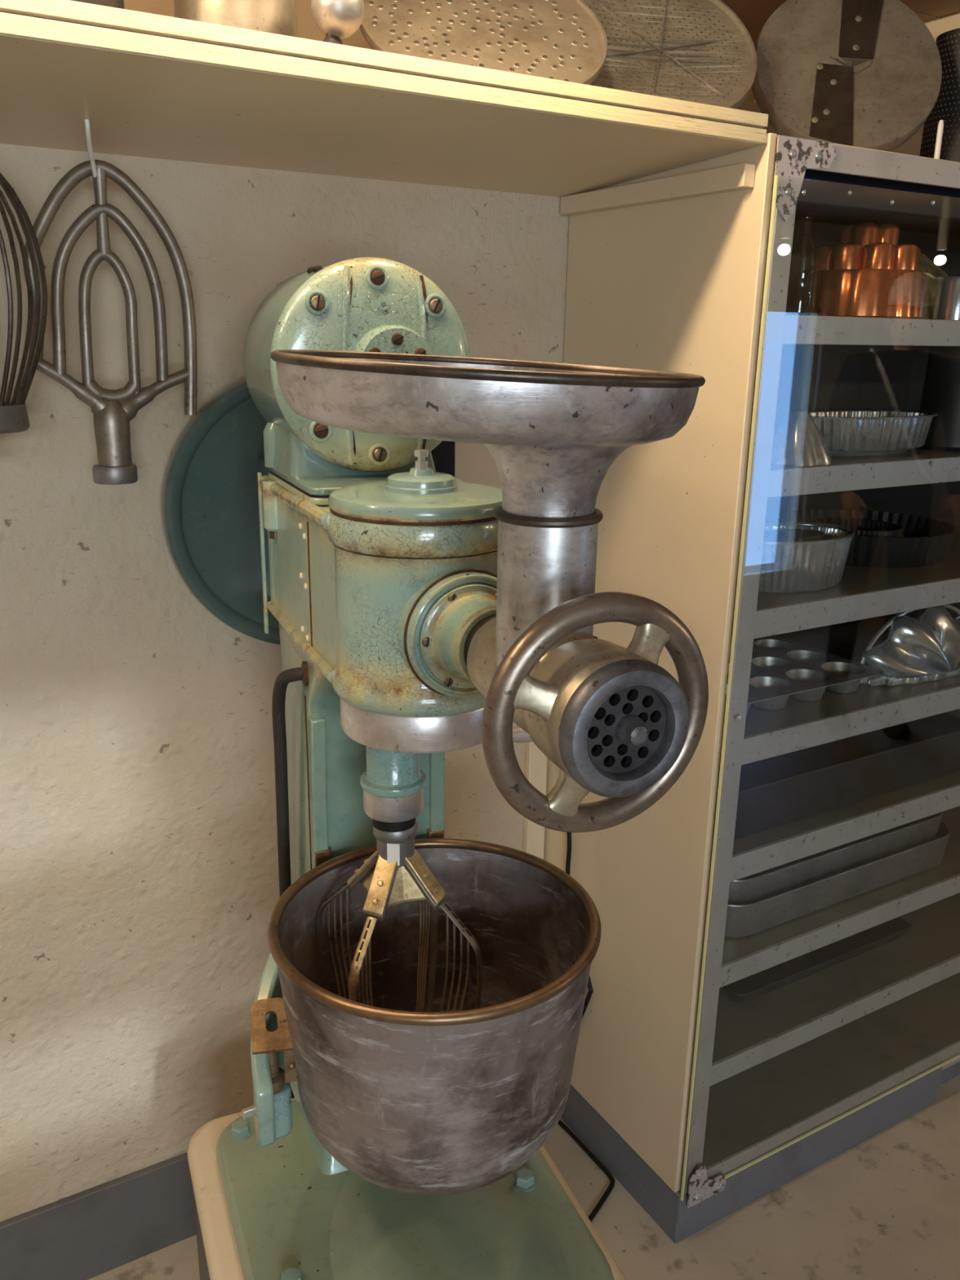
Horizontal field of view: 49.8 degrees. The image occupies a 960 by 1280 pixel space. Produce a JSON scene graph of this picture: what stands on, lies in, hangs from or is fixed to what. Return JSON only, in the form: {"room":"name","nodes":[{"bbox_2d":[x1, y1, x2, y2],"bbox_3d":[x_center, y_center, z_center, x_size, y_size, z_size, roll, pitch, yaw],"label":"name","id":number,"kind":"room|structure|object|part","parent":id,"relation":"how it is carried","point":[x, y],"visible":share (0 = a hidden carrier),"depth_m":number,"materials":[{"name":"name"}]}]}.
{"room":"bakery kitchen","nodes":[
{"label":"bakery kitchen","id":0,"kind":"room"},
{"bbox_2d":[0,143,569,1222],"bbox_3d":[0.798,-0.004,2.322,7.000,1.720,0.060,-9,19,-29],"label":"wall","id":1,"kind":"structure","parent":0,"point":[140,877],"depth_m":1.54,"materials":[{"name":"paint"}]},
{"bbox_2d":[0,1152,195,1279],"bbox_3d":[-1.046,1.033,1.456,2.700,0.166,0.012,-9,19,-29],"label":"baseboard","id":2,"kind":"structure","parent":1,"relation":"attached to","point":[89,1233],"depth_m":1.69,"materials":[{"name":"grey paint"}]},
{"bbox_2d":[0,0,768,197],"bbox_3d":[-0.775,-0.571,1.064,2.204,0.071,0.734,-9,19,-29],"label":"wall shelf","id":3,"kind":"object","parent":1,"relation":"attached to","point":[146,85],"visible":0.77,"depth_m":1.14,"materials":[{"name":"beige paint"}]},
{"bbox_2d":[0,172,47,433],"bbox_3d":[-0.577,-0.386,1.141,0.184,0.369,0.185,-9,19,-29],"label":"whisk","id":4,"kind":"object","parent":3,"relation":"hanging from","point":[14,418],"visible":1,"depth_m":1.17,"materials":[{"name":"metal"}]},
{"bbox_2d":[84,119,97,182],"bbox_3d":[-0.451,-0.565,1.198,0.012,0.058,0.095,-6,18,-21],"label":"hook","id":5,"kind":"object","parent":3,"relation":"attached to","point":[86,122],"visible":0.77,"depth_m":1.18,"materials":[{"name":"silver metal"}]},
{"bbox_2d":[22,159,197,484],"bbox_3d":[-0.453,-0.386,1.278,0.204,0.381,0.054,-9,19,-29],"label":"flat beater","id":6,"kind":"object","parent":5,"relation":"hanging from","point":[113,411],"visible":0.96,"depth_m":1.27,"materials":[{"name":"metal"}]},
{"bbox_2d":[70,0,124,8],"bbox_3d":[-0.393,-0.650,0.980,0.100,0.150,0.100,-9,19,-29],"label":"pot","id":7,"kind":"object","parent":3,"relation":"on","point":[112,3],"visible":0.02,"depth_m":0.97,"materials":[{"name":"metal"}]},
{"bbox_2d":[173,0,297,37],"bbox_3d":[-0.253,-0.709,1.061,0.128,0.222,0.128,-9,19,-29],"label":"pot","id":8,"kind":"object","parent":3,"relation":"on","point":[272,16],"visible":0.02,"depth_m":1.03,"materials":[{"name":"metal"}]},
{"bbox_2d":[311,0,364,44],"bbox_3d":[-0.142,-0.625,1.036,0.053,0.068,0.053,-9,19,-29],"label":"ball masher","id":9,"kind":"object","parent":3,"relation":"on","point":[338,20],"visible":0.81,"depth_m":1.02,"materials":[{"name":"metal"}]},
{"bbox_2d":[359,0,607,84],"bbox_3d":[0.004,-0.760,1.277,0.307,0.220,0.243,-9,19,-29],"label":"disc","id":10,"kind":"object","parent":3,"relation":"on","point":[461,38],"visible":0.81,"depth_m":1.26,"materials":[{"name":"metal"}]},
{"bbox_2d":[572,0,756,109],"bbox_3d":[0.247,-0.812,1.419,0.265,0.227,0.193,-9,19,-29],"label":"disc","id":11,"kind":"object","parent":3,"relation":"on","point":[702,57],"visible":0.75,"depth_m":1.43,"materials":[{"name":"metal"}]},
{"bbox_2d":[523,742,546,859],"bbox_3d":[0.102,0.389,1.966,0.040,0.812,0.016,-9,19,-29],"label":"trim","id":12,"kind":"structure","parent":1,"relation":"attached to","point":[535,769],"depth_m":1.93,"materials":[{"name":"beige paint"}]},
{"bbox_2d":[87,1074,959,1279],"bbox_3d":[1.542,1.242,1.350,7.000,0.100,3.780,-9,19,-29],"label":"floor","id":13,"kind":"structure","parent":0,"point":[886,1206],"depth_m":1.83,"materials":[{"name":"concrete"}]},
{"bbox_2d":[187,1097,626,1279],"bbox_3d":[-0.081,0.944,1.269,0.443,0.470,0.635,-6,18,-22],"label":"plinth","id":14,"kind":"object","parent":13,"relation":"on","point":[218,1258],"visible":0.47,"depth_m":1.28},
{"bbox_2d":[161,257,614,1279],"bbox_3d":[-0.121,0.357,1.286,0.429,1.564,0.819,-6,18,-22],"label":"stand mixer","id":15,"kind":"object","parent":14,"relation":"on","point":[371,566],"visible":0.69,"depth_m":1.13,"materials":[{"name":"green metal"}]},
{"bbox_2d":[228,1124,253,1141],"bbox_3d":[-0.312,0.641,1.346,0.031,0.002,0.031,-3,17,-13],"label":"bolt","id":16,"kind":"object","parent":15,"relation":"in","point":[237,1132],"depth_m":1.34,"materials":[{"name":"green metal"}]},
{"bbox_3d":[-0.196,0.397,1.159,0.069,0.210,0.267,7,18,21],"label":"yoke arm","id":17,"kind":"part","parent":15,"relation":"part of","materials":[{"name":"green metal"}]},
{"bbox_3d":[-0.254,0.545,1.402,0.033,1.134,0.241,-6,18,-22],"label":"power cord","id":18,"kind":"part","parent":15,"relation":"part of","materials":[{"name":"black plastic"}]},
{"bbox_2d":[278,1272,306,1279],"bbox_3d":[-0.206,0.705,1.133,0.031,0.002,0.031,-3,17,-13],"label":"bolt","id":19,"kind":"object","parent":15,"relation":"in","point":[282,1276],"depth_m":1.13,"materials":[{"name":"green metal"}]},
{"bbox_3d":[-0.123,-0.082,1.153,0.161,0.167,0.337,-6,18,-22],"label":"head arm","id":20,"kind":"part","parent":15,"relation":"part of","materials":[{"name":"green metal"}]},
{"bbox_3d":[-0.183,0.323,1.215,0.017,0.490,0.039,-6,18,-22],"label":"slide rail","id":21,"kind":"part","parent":15,"relation":"part of","materials":[{"name":"green metal"}]},
{"bbox_2d":[315,817,481,1012],"bbox_3d":[-0.091,0.345,1.127,0.145,0.326,0.145,-6,18,-22],"label":"wire whisk","id":22,"kind":"object","parent":15,"relation":"attached to","point":[396,873],"visible":0.68,"depth_m":1.08,"materials":[{"name":"metal"}]},
{"bbox_3d":[-0.138,0.379,1.157,0.098,0.243,0.011,7,18,21],"label":"blade frame","id":23,"kind":"part","parent":22,"relation":"part of","materials":[{"name":"silver metal"}]},
{"bbox_3d":[-0.119,0.239,1.108,0.043,0.054,0.022,7,18,21],"label":"clamp plate","id":24,"kind":"part","parent":22,"relation":"part of","materials":[{"name":"gold metal"}]},
{"bbox_3d":[-0.111,0.398,1.093,0.011,0.243,0.098,7,18,21],"label":"blade frame","id":25,"kind":"part","parent":22,"relation":"part of","materials":[{"name":"gold metal"}]},
{"bbox_3d":[-0.102,0.251,1.068,0.022,0.054,0.043,7,18,21],"label":"clamp plate","id":26,"kind":"part","parent":22,"relation":"part of","materials":[{"name":"gold metal"}]},
{"bbox_3d":[-0.059,0.246,1.085,0.043,0.054,0.022,7,18,21],"label":"clamp plate","id":27,"kind":"part","parent":22,"relation":"part of","materials":[{"name":"gold metal"}]},
{"bbox_3d":[-0.072,0.372,1.183,0.011,0.243,0.098,7,18,21],"label":"blade frame","id":28,"kind":"part","parent":22,"relation":"part of","materials":[{"name":"silver metal"}]},
{"bbox_3d":[-0.044,0.391,1.120,0.098,0.243,0.011,7,18,21],"label":"blade frame","id":29,"kind":"part","parent":22,"relation":"part of","materials":[{"name":"silver metal"}]},
{"bbox_3d":[-0.085,0.696,1.225,0.387,0.029,0.492,-6,18,-22],"label":"plate","id":30,"kind":"part","parent":15,"relation":"part of","materials":[{"name":"green metal"}]},
{"bbox_2d":[249,838,600,1195],"bbox_3d":[-0.058,0.413,1.100,0.362,0.272,0.340,-6,18,-22],"label":"mixing bowl","id":31,"kind":"object","parent":15,"relation":"attached to","point":[405,1100],"visible":0.98,"depth_m":1.00,"materials":[{"name":"metal"}]},
{"bbox_3d":[-0.192,0.431,1.053,0.015,0.043,0.004,-6,18,-22],"label":"ear plate","id":32,"kind":"part","parent":31,"relation":"part of","materials":[{"name":"metal"}]},
{"bbox_3d":[-0.051,0.309,1.268,0.017,0.490,0.039,-6,18,-22],"label":"slide rail","id":33,"kind":"part","parent":15,"relation":"part of","materials":[{"name":"green metal"}]},
{"bbox_3d":[0.028,0.097,1.130,0.093,0.045,0.021,-10,19,-32],"label":"lever","id":34,"kind":"part","parent":15,"relation":"part of","materials":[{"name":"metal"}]},
{"bbox_2d":[511,1174,536,1191],"bbox_3d":[0.054,0.668,1.274,0.031,0.002,0.031,-3,17,-13],"label":"bolt","id":35,"kind":"object","parent":15,"relation":"in","point":[520,1183],"depth_m":1.26,"materials":[{"name":"green metal"}]},
{"bbox_2d":[463,506,708,832],"bbox_3d":[0.054,0.013,0.736,0.167,0.207,0.227,-6,18,-22],"label":"grinder","id":36,"kind":"object","parent":15,"relation":"attached to","point":[616,725],"visible":0.98,"depth_m":0.67,"materials":[{"name":"metal"}]},
{"bbox_2d":[270,349,705,518],"bbox_3d":[0.005,-0.137,0.712,0.289,0.117,0.289,-6,18,-22],"label":"pan","id":37,"kind":"object","parent":36,"relation":"on","point":[553,433],"visible":1,"depth_m":0.60,"materials":[{"name":"silver metal"}]},
{"bbox_3d":[0.005,-0.166,0.704,0.282,0.052,0.282,-6,18,-22],"label":"dish","id":38,"kind":"part","parent":37,"relation":"part of","materials":[{"name":"silver metal"}]},
{"bbox_3d":[0.091,0.056,0.657,0.061,0.061,0.007,-6,18,-22],"label":"hole plate","id":39,"kind":"part","parent":36,"relation":"part of","materials":[{"name":"grey metal"}]},
{"bbox_2d":[557,831,614,1221],"bbox_3d":[0.179,0.629,1.766,0.146,0.802,0.467,2,16,5],"label":"power flex","id":40,"kind":"object","parent":13,"relation":"on","point":[597,1208],"visible":0.42,"depth_m":1.90,"materials":[{"name":"black rubber"}]},
{"bbox_2d":[543,133,959,1243],"bbox_3d":[0.775,0.070,2.015,1.261,1.751,0.456,-9,19,-29],"label":"display cabinet","id":41,"kind":"object","parent":13,"relation":"on","point":[702,1104],"visible":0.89,"depth_m":1.69,"materials":[{"name":"beige paint"}]},
{"bbox_3d":[0.244,0.097,1.710,0.025,1.645,0.433,-9,19,-29],"label":"panel","id":42,"kind":"part","parent":41,"relation":"part of","materials":[{"name":"beige paint"}]},
{"bbox_2d":[735,521,855,592],"bbox_3d":[0.499,-0.135,1.667,0.236,0.086,0.158,-9,19,-29],"label":"mold","id":43,"kind":"object","parent":41,"relation":"on","point":[797,557],"depth_m":1.61,"materials":[{"name":"silver metal"}]},
{"bbox_2d":[770,408,831,466],"bbox_3d":[0.470,-0.305,1.538,0.112,0.078,0.103,-9,19,-29],"label":"mold","id":44,"kind":"object","parent":41,"relation":"on","point":[797,441],"depth_m":1.51,"materials":[{"name":"silver metal"}]},
{"bbox_2d":[724,635,884,717],"bbox_3d":[0.471,0.063,1.784,0.358,0.037,0.268,-9,19,-29],"label":"muffin tin","id":45,"kind":"object","parent":41,"relation":"on","point":[781,668],"visible":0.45,"depth_m":1.76,"materials":[{"name":"grey metal"}]},
{"bbox_2d":[727,663,756,675],"bbox_3d":[0.434,0.069,1.762,0.073,0.036,0.073,-9,19,-29],"label":"cup","id":46,"kind":"object","parent":45,"relation":"on","point":[753,668],"depth_m":1.77,"materials":[{"name":"metal"}]},
{"bbox_2d":[729,645,759,656],"bbox_3d":[0.468,0.037,1.870,0.073,0.036,0.073,-9,19,-29],"label":"cup","id":47,"kind":"object","parent":45,"relation":"on","point":[755,648],"depth_m":1.88,"materials":[{"name":"metal"}]},
{"bbox_2d":[749,676,792,709],"bbox_3d":[0.475,0.089,1.696,0.073,0.036,0.073,-9,19,-29],"label":"cup","id":48,"kind":"object","parent":45,"relation":"on","point":[771,686],"depth_m":1.69,"materials":[{"name":"metal"}]},
{"bbox_2d":[751,657,793,669],"bbox_3d":[0.508,0.057,1.804,0.073,0.036,0.073,-9,19,-29],"label":"cup","id":49,"kind":"object","parent":45,"relation":"on","point":[757,663],"depth_m":1.83,"materials":[{"name":"metal"}]},
{"bbox_2d":[754,639,793,649],"bbox_3d":[0.542,0.026,1.912,0.073,0.036,0.073,-9,19,-29],"label":"cup","id":50,"kind":"object","parent":45,"relation":"on","point":[759,644],"depth_m":1.94,"materials":[{"name":"metal"}]},
{"bbox_2d":[786,650,827,662],"bbox_3d":[0.582,0.046,1.846,0.073,0.036,0.073,-9,19,-29],"label":"cup","id":51,"kind":"object","parent":45,"relation":"on","point":[791,655],"depth_m":1.87,"materials":[{"name":"metal"}]},
{"bbox_2d":[785,669,829,701],"bbox_3d":[0.549,0.077,1.738,0.073,0.036,0.073,-9,19,-29],"label":"cup","id":52,"kind":"object","parent":45,"relation":"on","point":[807,678],"depth_m":1.73,"materials":[{"name":"metal"}]},
{"bbox_2d":[821,662,864,693],"bbox_3d":[0.623,0.066,1.780,0.073,0.036,0.073,-9,19,-29],"label":"cup","id":53,"kind":"object","parent":45,"relation":"on","point":[846,671],"depth_m":1.77,"materials":[{"name":"metal"}]},
{"bbox_2d":[791,216,818,315],"bbox_3d":[0.455,-0.527,1.461,0.044,0.132,0.044,-9,19,-29],"label":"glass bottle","id":54,"kind":"object","parent":41,"relation":"on","point":[803,216],"visible":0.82,"depth_m":1.45,"materials":[{"name":"clear glass"}]},
{"bbox_2d":[700,916,911,1003],"bbox_3d":[0.614,0.595,2.057,0.484,0.032,0.219,-9,19,-29],"label":"tray","id":55,"kind":"object","parent":41,"relation":"on","point":[743,990],"visible":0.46,"depth_m":1.99,"materials":[{"name":"metal"}]},
{"bbox_2d":[704,820,950,937],"bbox_3d":[0.595,0.402,1.977,0.613,0.068,0.302,-9,19,-29],"label":"roasting pan","id":56,"kind":"object","parent":41,"relation":"on","point":[742,920],"visible":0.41,"depth_m":1.83,"materials":[{"name":"metal"}]},
{"bbox_2d":[706,811,942,904],"bbox_3d":[0.596,0.372,1.969,0.589,0.078,0.269,-9,19,-29],"label":"roasting pan","id":57,"kind":"object","parent":56,"relation":"in","point":[756,887],"visible":0.16,"depth_m":1.85,"materials":[{"name":"metal"}]},
{"bbox_3d":[0.875,0.862,2.062,1.152,0.052,0.006,-9,19,-29],"label":"frame rail","id":58,"kind":"part","parent":41,"relation":"part of","materials":[{"name":"grey metal"}]},
{"bbox_2d":[712,712,959,839],"bbox_3d":[0.628,0.226,1.841,0.636,0.090,0.136,-9,19,-29],"label":"tray","id":59,"kind":"object","parent":41,"relation":"on","point":[776,791],"visible":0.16,"depth_m":1.83,"materials":[{"name":"metal"}]},
{"bbox_3d":[0.667,-0.032,2.188,1.224,1.633,0.010,-9,19,-29],"label":"panel","id":60,"kind":"part","parent":41,"relation":"part of","materials":[{"name":"clear glass"}]},
{"bbox_2d":[751,0,942,151],"bbox_3d":[0.538,-0.838,1.523,0.277,0.256,0.152,-1,17,-7],"label":"disc","id":61,"kind":"object","parent":41,"relation":"on","point":[862,73],"visible":0.91,"depth_m":1.51,"materials":[{"name":"metal"}]},
{"bbox_3d":[0.509,-0.775,1.496,0.063,0.121,0.062,3,16,6],"label":"blade","id":62,"kind":"part","parent":61,"relation":"part of","materials":[{"name":"metal"}]},
{"bbox_3d":[0.560,-0.907,1.517,0.058,0.108,0.065,5,17,13],"label":"blade","id":63,"kind":"part","parent":61,"relation":"part of","materials":[{"name":"metal"}]},
{"bbox_3d":[0.785,-0.768,1.784,1.250,0.012,0.429,-9,19,-29],"label":"panel","id":64,"kind":"part","parent":41,"relation":"part of","materials":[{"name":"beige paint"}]},
{"bbox_2d":[785,408,938,456],"bbox_3d":[0.620,-0.337,1.680,0.306,0.064,0.165,-9,19,-29],"label":"baking pan","id":65,"kind":"object","parent":41,"relation":"on","point":[844,432],"visible":0.73,"depth_m":1.61,"materials":[{"name":"silver metal"}]},
{"bbox_2d":[800,222,924,319],"bbox_3d":[0.584,-0.559,1.567,0.178,0.137,0.178,-9,19,-29],"label":"mold","id":66,"kind":"object","parent":41,"relation":"on","point":[868,274],"depth_m":1.51,"materials":[{"name":"orange metal"}]},
{"bbox_3d":[0.891,0.098,1.829,1.240,1.595,0.004,-9,19,-29],"label":"glass pane","id":67,"kind":"part","parent":41,"relation":"part of","materials":[{"name":"clear glass"}]},
{"bbox_2d":[777,508,956,567],"bbox_3d":[0.715,-0.193,1.929,0.315,0.055,0.315,-9,19,-29],"label":"pan","id":68,"kind":"object","parent":41,"relation":"on","point":[881,539],"visible":0.69,"depth_m":1.86,"materials":[{"name":"metal"}]},
{"bbox_2d":[785,253,948,319],"bbox_3d":[0.679,-0.619,1.796,0.316,0.124,0.316,-9,19,-29],"label":"bowl","id":69,"kind":"object","parent":41,"relation":"on","point":[931,270],"visible":0.08,"depth_m":1.71,"materials":[{"name":"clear glass"}]},
{"bbox_3d":[0.898,-0.698,1.603,1.150,0.033,0.006,-9,19,-29],"label":"frame rail","id":70,"kind":"part","parent":41,"relation":"part of","materials":[{"name":"grey metal"}]},
{"bbox_2d":[859,604,959,686],"bbox_3d":[0.811,-0.004,1.872,0.349,0.125,0.115,-9,19,-29],"label":"mold","id":71,"kind":"object","parent":41,"relation":"on","point":[923,647],"depth_m":1.82,"materials":[{"name":"silver metal"}]},
{"bbox_2d":[933,120,943,159],"bbox_3d":[0.664,-0.721,1.494,0.008,0.056,0.008,-9,19,-29],"label":"skewer","id":72,"kind":"object","parent":41,"relation":"on","point":[940,126],"visible":0.85,"depth_m":1.49,"materials":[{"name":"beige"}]},
{"bbox_2d":[919,346,959,450],"bbox_3d":[0.819,-0.416,1.767,0.124,0.172,0.124,-9,19,-29],"label":"jug","id":73,"kind":"object","parent":41,"relation":"on","point":[940,394],"visible":0.75,"depth_m":1.73,"materials":[{"name":"metal"}]},
{"bbox_2d":[919,27,959,162],"bbox_3d":[0.761,-0.828,1.607,0.129,0.200,0.129,-9,19,-29],"label":"grater","id":74,"kind":"object","parent":41,"relation":"on","point":[946,108],"visible":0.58,"depth_m":1.57,"materials":[{"name":"metal"}]},
{"bbox_2d":[932,276,959,319],"bbox_3d":[0.756,-0.541,1.642,0.068,0.066,0.068,-9,19,-29],"label":"tin","id":75,"kind":"object","parent":41,"relation":"on","point":[947,301],"visible":0.8,"depth_m":1.62,"materials":[{"name":"silver metal"}]},
{"bbox_2d":[124,0,924,155],"bbox_3d":[0.635,-1.089,2.317,7.000,0.400,0.100,-9,19,-29],"label":"wall","id":76,"kind":"structure","parent":0,"point":[307,27],"depth_m":1.72,"materials":[{"name":"brown"}]},
{"bbox_2d":[754,13,959,103],"bbox_3d":[1.114,-0.942,1.425,0.090,0.065,1.930,-9,19,-29],"label":"trim","id":77,"kind":"structure","parent":76,"relation":"attached to","point":[937,27],"depth_m":1.82,"materials":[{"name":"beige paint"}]},
{"bbox_2d":[395,0,959,62],"bbox_3d":[1.573,-0.821,0.744,7.000,0.100,3.780,-9,19,-29],"label":"ceiling","id":78,"kind":"structure","parent":0,"point":[753,14],"depth_m":1.79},
{"bbox_3d":[0.506,-0.806,0.793,1.602,0.014,1.531,-9,19,-29],"label":"panel","id":79,"kind":"part","parent":78,"relation":"part of","materials":[{"name":"brown wood"}]},
{"bbox_3d":[1.382,-1.264,2.395,1.592,0.014,0.443,-9,19,-29],"label":"panel","id":80,"kind":"part","parent":78,"relation":"part of","materials":[{"name":"brown wood"}]},
{"bbox_3d":[1.885,-1.017,1.578,1.592,0.014,1.531,-9,19,-29],"label":"panel","id":81,"kind":"part","parent":78,"relation":"part of","materials":[{"name":"brown wood"}]}
]}

